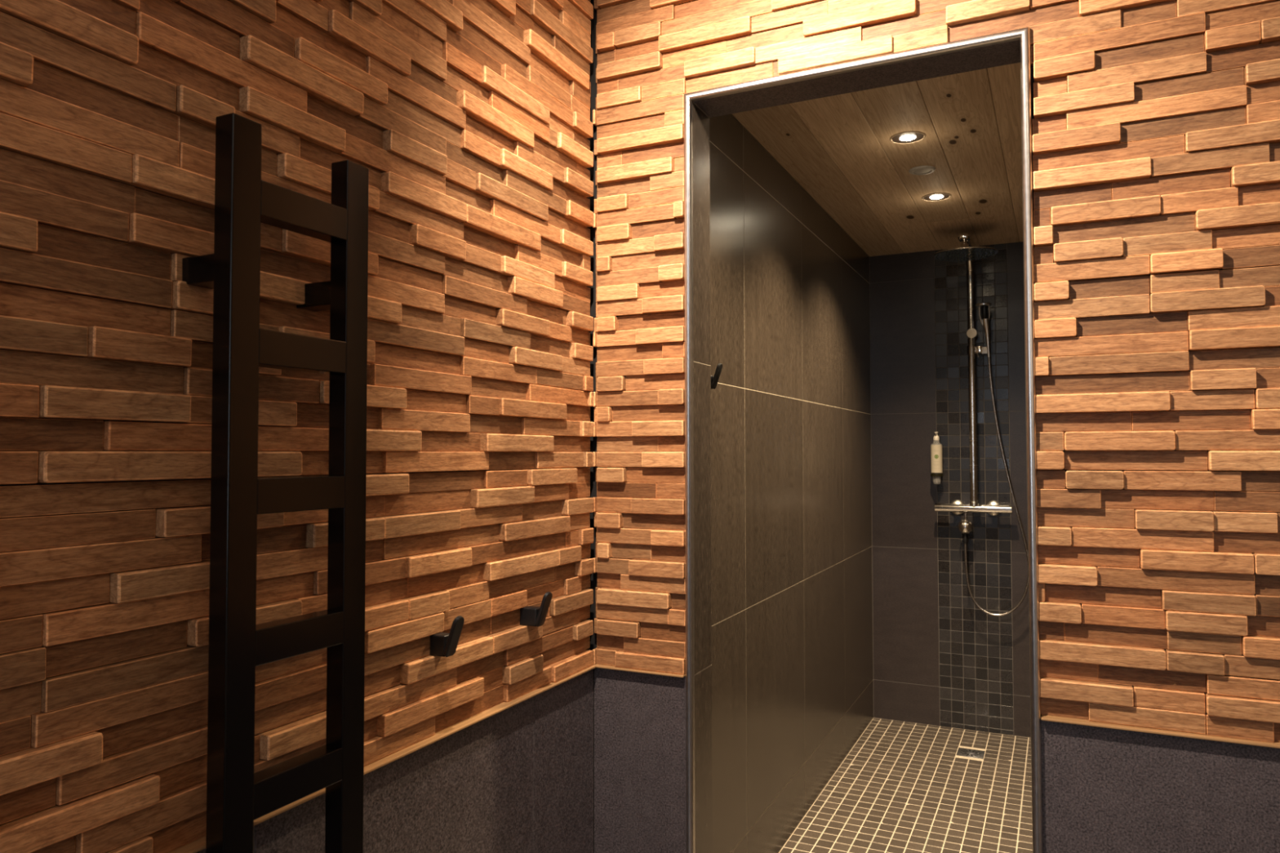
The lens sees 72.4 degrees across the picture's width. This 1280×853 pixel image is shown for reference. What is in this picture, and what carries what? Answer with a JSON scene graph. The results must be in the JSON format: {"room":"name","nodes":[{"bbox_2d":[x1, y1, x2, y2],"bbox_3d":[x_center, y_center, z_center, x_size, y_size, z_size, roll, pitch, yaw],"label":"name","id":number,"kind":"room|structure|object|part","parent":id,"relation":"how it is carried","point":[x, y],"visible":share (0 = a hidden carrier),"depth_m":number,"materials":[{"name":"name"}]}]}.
{"room":"bathroom","nodes":[
{"label":"bathroom","id":0,"kind":"room"},
{"bbox_2d":[0,0,593,852],"bbox_3d":[-1.010,0.083,0.105,0.231,2.230,3.826,-1,-2,26],"label":"wall","id":1,"kind":"structure","parent":0,"point":[470,124],"depth_m":1.08,"materials":[{"name":"wood"}]},
{"bbox_2d":[182,112,368,852],"bbox_3d":[-0.419,0.370,1.000,0.086,1.390,0.200,-1,-2,26],"label":"towel radiator","id":2,"kind":"object","parent":1,"relation":"attached to","point":[237,796],"visible":1,"depth_m":0.95,"materials":[{"name":"black metal"}]},
{"bbox_2d":[168,665,595,852],"bbox_3d":[-0.918,0.427,0.041,0.028,0.004,3.787,-1,-2,26],"label":"trim","id":3,"kind":"structure","parent":1,"relation":"attached to","point":[197,846],"depth_m":1.27,"materials":[{"name":"brown wood"}]},
{"bbox_2d":[429,615,464,657],"bbox_3d":[-0.291,0.312,1.306,0.059,0.061,0.022,-1,-2,26],"label":"coat hook","id":4,"kind":"object","parent":1,"relation":"attached to","point":[442,644],"visible":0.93,"depth_m":1.30,"materials":[{"name":"black metal"}]},
{"bbox_2d":[520,591,552,626],"bbox_3d":[-0.182,0.319,1.533,0.059,0.061,0.022,-1,-2,26],"label":"coat hook","id":5,"kind":"object","parent":1,"relation":"attached to","point":[535,616],"visible":1,"depth_m":1.52,"materials":[{"name":"black metal"}]},
{"bbox_2d":[709,114,873,852],"bbox_3d":[0.511,0.262,2.964,0.100,2.144,2.496,-1,-2,26],"label":"wall","id":6,"kind":"structure","parent":0,"point":[792,583],"depth_m":2.70,"materials":[{"name":"tile"}]},
{"bbox_2d":[710,363,722,389],"bbox_3d":[0.169,-0.120,2.096,0.059,0.061,0.022,-1,-2,26],"label":"coat hook","id":7,"kind":"object","parent":6,"relation":"attached to","point":[713,380],"visible":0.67,"depth_m":2.08,"materials":[{"name":"black metal"}]},
{"bbox_2d":[731,62,1023,256],"bbox_3d":[0.924,-0.874,2.800,1.020,0.125,2.496,-1,-2,26],"label":"ceiling","id":8,"kind":"structure","parent":0,"point":[838,148],"depth_m":2.66,"materials":[{"name":"brown wood"}]},
{"bbox_2d":[889,131,925,144],"bbox_3d":[0.764,-0.823,2.496,0.098,0.005,0.098,-1,-2,26],"label":"recessed light","id":9,"kind":"object","parent":8,"relation":"in","point":[906,137],"visible":1,"depth_m":2.49,"materials":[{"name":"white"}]},
{"bbox_3d":[0.764,-0.823,2.496,0.044,0.005,0.044,-1,-2,26],"label":"bulb","id":10,"kind":"part","parent":9,"relation":"part of","materials":[{"name":"white glass"}]},
{"bbox_2d":[908,165,935,174],"bbox_3d":[0.897,-0.814,2.781,0.082,0.006,0.082,-1,-2,26],"label":"ceiling speaker","id":11,"kind":"object","parent":8,"relation":"attached to","point":[921,170],"visible":1,"depth_m":2.77,"materials":[{"name":"grey plastic"}]},
{"bbox_2d":[913,168,931,173],"bbox_3d":[0.897,-0.812,2.781,0.056,0.002,0.056,-1,-2,26],"label":"speaker grille","id":12,"kind":"object","parent":11,"relation":"attached to","point":[915,170],"depth_m":2.78,"materials":[{"name":"grey plastic"}]},
{"bbox_2d":[921,192,951,201],"bbox_3d":[1.042,-0.805,3.074,0.098,0.005,0.098,-1,-2,26],"label":"recessed light","id":13,"kind":"object","parent":8,"relation":"in","point":[935,197],"visible":1,"depth_m":3.07,"materials":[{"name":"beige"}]},
{"bbox_3d":[1.042,-0.805,3.074,0.044,0.005,0.044,-1,-2,26],"label":"bulb","id":14,"kind":"part","parent":13,"relation":"part of","materials":[{"name":"white glass"}]},
{"bbox_2d":[778,718,1032,852],"bbox_3d":[0.928,1.352,2.732,1.020,0.150,2.496,-1,-2,26],"label":"floor","id":15,"kind":"structure","parent":0,"point":[903,787],"depth_m":3.04,"materials":[{"name":"tile"}]},
{"bbox_2d":[955,747,985,759],"bbox_3d":[1.315,1.299,3.478,0.100,0.003,0.100,-1,-2,26],"label":"floor drain","id":16,"kind":"object","parent":15,"relation":"on","point":[962,752],"visible":1,"depth_m":3.48,"materials":[{"name":"metal"}]},
{"bbox_2d":[590,0,1279,852],"bbox_3d":[0.945,0.118,1.319,2.293,2.230,0.104,-1,-2,26],"label":"wall","id":17,"kind":"structure","parent":0,"point":[1156,123],"depth_m":1.39,"materials":[{"name":"wood"}]},
{"bbox_2d":[592,663,685,677],"bbox_3d":[-0.003,0.477,1.716,0.200,0.004,0.027,-1,-2,26],"label":"trim","id":18,"kind":"structure","parent":17,"relation":"attached to","point":[601,666],"depth_m":1.70,"materials":[{"name":"brown wood"}]},
{"bbox_2d":[684,26,1042,852],"bbox_3d":[0.364,0.295,1.538,0.614,1.892,0.015,-1,-2,26],"label":"trim","id":19,"kind":"structure","parent":17,"relation":"attached to","point":[1023,34],"depth_m":1.50,"materials":[{"name":"metal"}]},
{"bbox_2d":[1040,714,1279,748],"bbox_3d":[1.303,0.456,1.091,1.460,0.004,0.027,-1,-2,26],"label":"trim","id":20,"kind":"structure","parent":17,"relation":"attached to","point":[1275,744],"depth_m":1.33,"materials":[{"name":"brown wood"}]},
{"bbox_2d":[869,241,1031,737],"bbox_3d":[1.488,0.287,3.823,0.920,2.144,0.102,-1,-2,26],"label":"wall","id":21,"kind":"structure","parent":0,"point":[940,660],"depth_m":3.84,"materials":[{"name":"tile"}]},
{"bbox_2d":[930,473,942,484],"bbox_3d":[1.297,0.211,3.817,0.052,0.084,0.082,-1,-2,26],"label":"holder","id":22,"kind":"object","parent":21,"relation":"attached to","point":[936,477],"visible":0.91,"depth_m":3.79,"materials":[{"name":"silver"}]},
{"bbox_2d":[930,431,942,473],"bbox_3d":[1.290,0.113,3.806,0.047,0.180,0.048,-1,-2,26],"label":"soap bottle","id":23,"kind":"object","parent":22,"relation":"on","point":[936,447],"visible":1,"depth_m":3.79,"materials":[{"name":"white plastic"}]},
{"bbox_2d":[933,476,941,484],"bbox_3d":[1.290,0.235,3.803,0.034,0.036,0.034,-1,-2,26],"label":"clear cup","id":24,"kind":"object","parent":22,"relation":"on","point":[936,480],"depth_m":3.79,"materials":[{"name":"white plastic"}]},
{"bbox_2d":[932,232,1012,544],"bbox_3d":[1.341,-0.136,3.581,0.310,1.264,0.488,-1,-2,26],"label":"shower column","id":25,"kind":"structure","parent":21,"relation":"attached to","point":[967,253],"depth_m":3.72,"materials":[{"name":"silver metal"}]},
{"bbox_3d":[1.292,0.351,3.783,0.034,0.034,0.034,-1,-2,26],"label":"temperature handle","id":26,"kind":"part","parent":25,"relation":"part of","materials":[{"name":"silver metal"}]},
{"bbox_3d":[1.293,-0.755,3.489,0.043,0.025,0.060,-1,-2,26],"label":"arm","id":27,"kind":"part","parent":25,"relation":"part of","materials":[{"name":"silver metal"}]},
{"bbox_3d":[1.294,-0.684,3.486,0.236,0.001,0.236,-1,-2,26],"label":"head plate","id":28,"kind":"part","parent":25,"relation":"part of","materials":[{"name":"black"}]},
{"bbox_3d":[1.389,0.381,3.733,0.011,0.041,0.011,1,-2,-31],"label":"outlet stem","id":29,"kind":"part","parent":25,"relation":"part of","materials":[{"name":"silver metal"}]},
{"bbox_2d":[964,302,1028,616],"bbox_3d":[1.484,0.138,3.656,0.257,1.314,0.085,-1,-2,26],"label":"shower hose","id":30,"kind":"object","parent":25,"relation":"attached to","point":[985,308],"visible":0.98,"depth_m":3.68,"materials":[{"name":"silver metal"}]},
{"bbox_3d":[1.463,-0.377,3.698,0.031,0.165,0.036,-1,-2,26],"label":"handle","id":31,"kind":"part","parent":30,"relation":"part of","materials":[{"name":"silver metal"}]},
{"bbox_3d":[1.539,0.347,3.665,0.038,0.034,0.034,-1,-2,26],"label":"flow handle","id":32,"kind":"part","parent":25,"relation":"part of","materials":[{"name":"silver metal"}]}
]}

